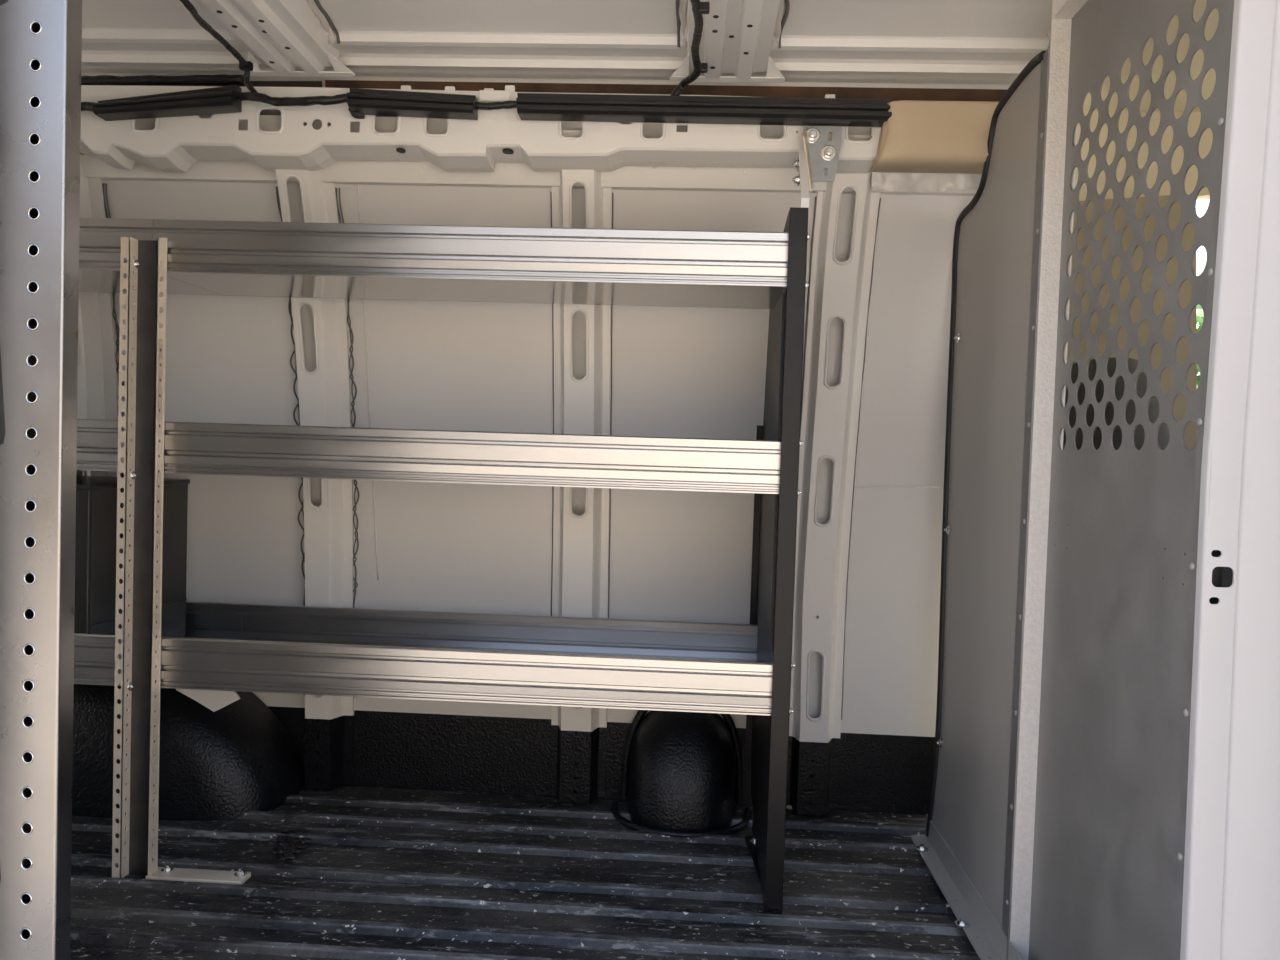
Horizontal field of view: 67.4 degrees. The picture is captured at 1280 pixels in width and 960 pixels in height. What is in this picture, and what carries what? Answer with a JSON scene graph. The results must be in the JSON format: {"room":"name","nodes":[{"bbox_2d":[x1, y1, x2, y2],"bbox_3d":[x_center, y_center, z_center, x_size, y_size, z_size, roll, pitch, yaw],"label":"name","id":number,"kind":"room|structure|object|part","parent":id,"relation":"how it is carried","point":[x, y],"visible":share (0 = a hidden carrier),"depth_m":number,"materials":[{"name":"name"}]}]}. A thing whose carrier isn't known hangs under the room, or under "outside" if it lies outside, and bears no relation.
{"room":"vehicle interior","nodes":[
{"label":"vehicle interior","id":0,"kind":"room"},
{"bbox_2d":[70,784,979,959],"bbox_3d":[-0.691,0.724,1.488,2.920,0.070,1.295,2,2,3],"label":"floor","id":1,"kind":"structure","parent":0,"point":[383,873],"depth_m":1.65,"materials":[{"name":"black rubber"}]},
{"bbox_2d":[0,0,81,959],"bbox_3d":[-1.202,-0.022,1.193,1.199,1.420,0.303,2,2,3],"label":"shelving unit","id":2,"kind":"object","parent":1,"relation":"on","point":[41,40],"visible":1,"depth_m":1.02,"materials":[{"name":"metal"}]},
{"bbox_2d":[74,218,242,685],"bbox_3d":[-1.310,0.099,1.847,0.948,1.128,0.377,2,2,3],"label":"shelving unit","id":3,"kind":"object","parent":1,"relation":"on","point":[99,238],"visible":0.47,"depth_m":1.66,"materials":[{"name":"metal"}]},
{"bbox_2d":[76,419,131,471],"bbox_3d":[-1.300,-0.077,1.821,0.938,0.088,0.309,2,2,3],"label":"tray","id":4,"kind":"object","parent":3,"relation":"on","point":[97,439],"depth_m":1.65,"materials":[{"name":"metal"}]},
{"bbox_2d":[74,475,189,636],"bbox_3d":[-1.075,0.169,1.831,0.266,0.341,0.329,2,2,3],"label":"storage bin","id":5,"kind":"object","parent":3,"relation":"on","point":[96,496],"visible":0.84,"depth_m":1.72,"materials":[{"name":"metal"}]},
{"bbox_3d":[-1.070,0.004,1.826,0.266,0.010,0.329,2,2,3],"label":"lid","id":6,"kind":"part","parent":5,"relation":"part of","materials":[{"name":"metal"}]},
{"bbox_2d":[79,218,224,295],"bbox_3d":[-1.290,-0.419,1.787,0.938,0.089,0.264,2,2,3],"label":"tray","id":7,"kind":"object","parent":3,"relation":"on","point":[99,238],"depth_m":1.64,"materials":[{"name":"metal"}]},
{"bbox_2d":[74,601,242,685],"bbox_3d":[-1.310,0.293,1.860,0.938,0.087,0.364,2,2,3],"label":"tray","id":8,"kind":"object","parent":3,"relation":"on","point":[94,654],"depth_m":1.67,"materials":[{"name":"metal"}]},
{"bbox_2d":[72,684,303,820],"bbox_3d":[-1.238,0.504,2.025,1.000,0.319,0.215,2,2,3],"label":"wheel arch","id":9,"kind":"object","parent":1,"relation":"on","point":[237,758],"visible":0.48,"depth_m":1.93,"materials":[{"name":"black plastic"}]},
{"bbox_2d":[271,830,311,859],"bbox_3d":[-0.659,0.683,1.798,0.076,0.010,0.125,2,2,3],"label":"clump","id":10,"kind":"object","parent":1,"relation":"on","point":[291,845],"visible":1,"depth_m":1.79,"materials":[{"name":"black"}]},
{"bbox_2d":[112,150,810,913],"bbox_3d":[-0.297,0.049,1.834,1.149,1.293,0.484,2,2,3],"label":"shelving unit","id":11,"kind":"object","parent":1,"relation":"on","point":[681,666],"visible":1,"depth_m":1.63,"materials":[{"name":"metal"}]},
{"bbox_3d":[-0.878,0.138,1.625,0.016,1.091,0.002,2,2,3],"label":"perforated post","id":12,"kind":"part","parent":11,"relation":"part of","materials":[{"name":"metal"}]},
{"bbox_2d":[160,604,772,715],"bbox_3d":[-0.304,0.327,1.810,1.076,0.087,0.364,2,2,3],"label":"shelf","id":13,"kind":"object","parent":11,"relation":"on","point":[681,666],"depth_m":1.65,"materials":[{"name":"metal"}]},
{"bbox_2d":[153,219,788,308],"bbox_3d":[-0.284,-0.385,1.737,1.076,0.089,0.264,2,2,3],"label":"tray","id":14,"kind":"object","parent":11,"relation":"on","point":[547,265],"depth_m":1.62,"materials":[{"name":"metal"}]},
{"bbox_2d":[164,421,780,493],"bbox_3d":[-0.294,-0.044,1.770,1.076,0.088,0.309,2,2,3],"label":"tray","id":15,"kind":"object","parent":11,"relation":"on","point":[355,453],"depth_m":1.62,"materials":[{"name":"metal"}]},
{"bbox_3d":[0.240,0.131,1.817,0.002,1.165,0.468,2,2,3],"label":"panel","id":16,"kind":"part","parent":11,"relation":"part of","materials":[{"name":"grey metal"}]},
{"bbox_3d":[0.241,0.138,1.597,0.030,1.165,0.032,2,2,3],"label":"post","id":17,"kind":"part","parent":11,"relation":"part of","materials":[{"name":"grey metal"}]},
{"bbox_2d":[611,710,750,837],"bbox_3d":[0.088,0.582,1.983,0.296,0.245,0.199,2,2,3],"label":"housing","id":18,"kind":"object","parent":1,"relation":"on","point":[682,772],"visible":0.93,"depth_m":1.95,"materials":[{"name":"black plastic"}]},
{"bbox_2d":[910,0,1233,959],"bbox_3d":[0.566,0.022,1.424,0.080,1.430,0.950,2,2,3],"label":"bulkhead","id":19,"kind":"object","parent":1,"relation":"on","point":[1055,829],"visible":1,"depth_m":1.32,"materials":[{"name":"grey metal"}]},
{"bbox_3d":[0.581,0.035,1.653,0.014,1.352,0.459,2,2,3],"label":"edge trim","id":20,"kind":"part","parent":19,"relation":"part of","materials":[{"name":"grey metal"}]},
{"bbox_3d":[0.583,0.037,1.635,0.003,1.385,0.472,2,2,3],"label":"solid panel","id":21,"kind":"part","parent":19,"relation":"part of","materials":[{"name":"grey metal"}]},
{"bbox_3d":[0.584,0.045,1.174,0.002,1.400,0.450,2,2,3],"label":"perforated panel","id":22,"kind":"part","parent":19,"relation":"part of","materials":[{"name":"grey metal"}]},
{"bbox_2d":[76,114,976,815],"bbox_3d":[-0.673,0.004,1.962,2.860,1.390,0.299,2,2,3],"label":"wall","id":23,"kind":"structure","parent":0,"point":[865,640],"depth_m":2.02,"materials":[{"name":"white metal"}]},
{"bbox_2d":[92,85,241,120],"bbox_3d":[-0.859,-0.688,1.742,0.259,0.063,0.040,2,2,3],"label":"cable cover","id":24,"kind":"object","parent":23,"relation":"attached to","point":[216,100],"visible":1,"depth_m":1.73,"materials":[{"name":"black plastic"}]},
{"bbox_2d":[81,0,709,118],"bbox_3d":[-0.503,-0.692,1.366,1.241,0.097,0.882,2,2,3],"label":"wiring loom","id":25,"kind":"object","parent":23,"relation":"attached to","point":[699,8],"visible":0.85,"depth_m":1.72,"materials":[{"name":"black plastic"}]},
{"bbox_2d":[347,88,477,119],"bbox_3d":[-0.408,-0.677,1.720,0.230,0.048,0.040,2,2,3],"label":"cable cover","id":26,"kind":"object","parent":23,"relation":"attached to","point":[362,101],"visible":1,"depth_m":1.71,"materials":[{"name":"black plastic"}]},
{"bbox_2d":[80,85,892,175],"bbox_3d":[-0.659,-0.657,1.798,2.860,0.147,0.086,2,2,3],"label":"roof rail","id":27,"kind":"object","parent":23,"relation":"attached to","point":[175,144],"depth_m":1.76,"materials":[{"name":"white metal"}]},
{"bbox_2d":[516,93,891,126],"bbox_3d":[0.111,-0.657,1.694,0.661,0.045,0.040,2,2,3],"label":"cable cover","id":28,"kind":"object","parent":23,"relation":"attached to","point":[530,106],"visible":0.98,"depth_m":1.68,"materials":[{"name":"black plastic"}]},
{"bbox_2d":[792,126,841,190],"bbox_3d":[0.309,-0.562,1.675,0.088,0.127,0.051,2,2,3],"label":"wall bracket","id":29,"kind":"object","parent":23,"relation":"attached to","point":[821,154],"visible":0.98,"depth_m":1.70,"materials":[{"name":"grey metal"}]},
{"bbox_3d":[0.293,-0.562,1.677,0.019,0.126,0.046,2,2,10],"label":"bracket leg","id":30,"kind":"part","parent":29,"relation":"part of","materials":[{"name":"metal"}]},
{"bbox_3d":[0.322,-0.577,1.698,0.066,0.097,0.003,2,2,3],"label":"bracket plate","id":31,"kind":"part","parent":29,"relation":"part of","materials":[{"name":"grey metal"}]},
{"bbox_2d":[872,172,981,192],"bbox_3d":[0.547,-0.554,1.783,0.235,0.040,0.033,2,2,3],"label":"film","id":32,"kind":"object","parent":23,"relation":"attached to","point":[881,181],"visible":0.66,"depth_m":1.78,"materials":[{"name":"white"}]},
{"bbox_2d":[870,100,998,173],"bbox_3d":[0.555,-0.602,1.700,0.278,0.106,0.111,2,2,3],"label":"trim","id":33,"kind":"structure","parent":23,"relation":"attached to","point":[951,137],"depth_m":1.65,"materials":[{"name":"beige plastic"}]},
{"bbox_2d":[81,0,1051,101],"bbox_3d":[-0.681,-0.701,1.345,2.860,0.238,1.060,2,2,3],"label":"ceiling","id":34,"kind":"structure","parent":0,"point":[896,50],"depth_m":1.68,"materials":[{"name":"white paint"}]},
{"bbox_2d":[1067,110,1232,586],"bbox_3d":[1.543,0.122,1.887,1.700,1.860,0.080,2,2,3],"label":"wall","id":35,"kind":"structure","parent":0,"point":[1185,294],"depth_m":1.87,"materials":[{"name":"beige"}]},
{"bbox_3d":[0.889,0.137,1.920,0.391,1.388,0.080,2,2,3],"label":"pillar trim","id":36,"kind":"part","parent":35,"relation":"part of","materials":[{"name":"grey metal"}]},
{"bbox_3d":[1.683,0.393,1.865,1.200,0.929,0.020,2,2,3],"label":"door trim","id":37,"kind":"part","parent":35,"relation":"part of","materials":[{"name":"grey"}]},
{"bbox_2d":[1083,0,1274,111],"bbox_3d":[1.341,-0.715,1.292,1.300,0.040,1.160,2,2,3],"label":"ceiling","id":38,"kind":"structure","parent":0,"point":[1211,25],"depth_m":1.70,"materials":[{"name":"beige"}]},
{"bbox_3d":[1.548,0.932,1.333,1.580,0.280,1.160,2,2,3],"label":"floor","id":39,"kind":"structure","parent":0,"visible":0},
{"bbox_2d":[1063,357,1169,449],"bbox_3d":[1.137,0.285,1.584,0.769,0.970,0.540,2,2,3],"label":"seat","id":40,"kind":"object","parent":39,"relation":"on","point":[1154,407],"visible":0.11,"depth_m":1.61,"materials":[{"name":"grey fabric"}]},
{"bbox_3d":[1.515,0.159,0.744,1.640,1.860,0.030,2,2,3],"label":"upper cabinet","id":41,"kind":"object","parent":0,"visible":0},
{"bbox_2d":[1180,0,1279,959],"bbox_3d":[0.672,0.032,0.899,0.259,1.550,0.092,4,3,45],"label":"trim","id":42,"kind":"structure","parent":41,"relation":"attached to","point":[1231,904],"depth_m":0.96,"materials":[{"name":"white paint"}]},
{"label":"outside","id":43,"kind":"structure","parent":0,"visible":0},
{"label":"ground","id":44,"kind":"structure","parent":43,"visible":0},
{"bbox_2d":[1196,304,1203,387],"bbox_3d":[5.403,-0.269,8.310,2.495,3.130,2.531,2,2,3],"label":"tree","id":45,"kind":"object","parent":44,"relation":"on","point":[1200,314],"visible":0.02,"depth_m":8.41,"materials":[{"name":"green plant"}]}
]}

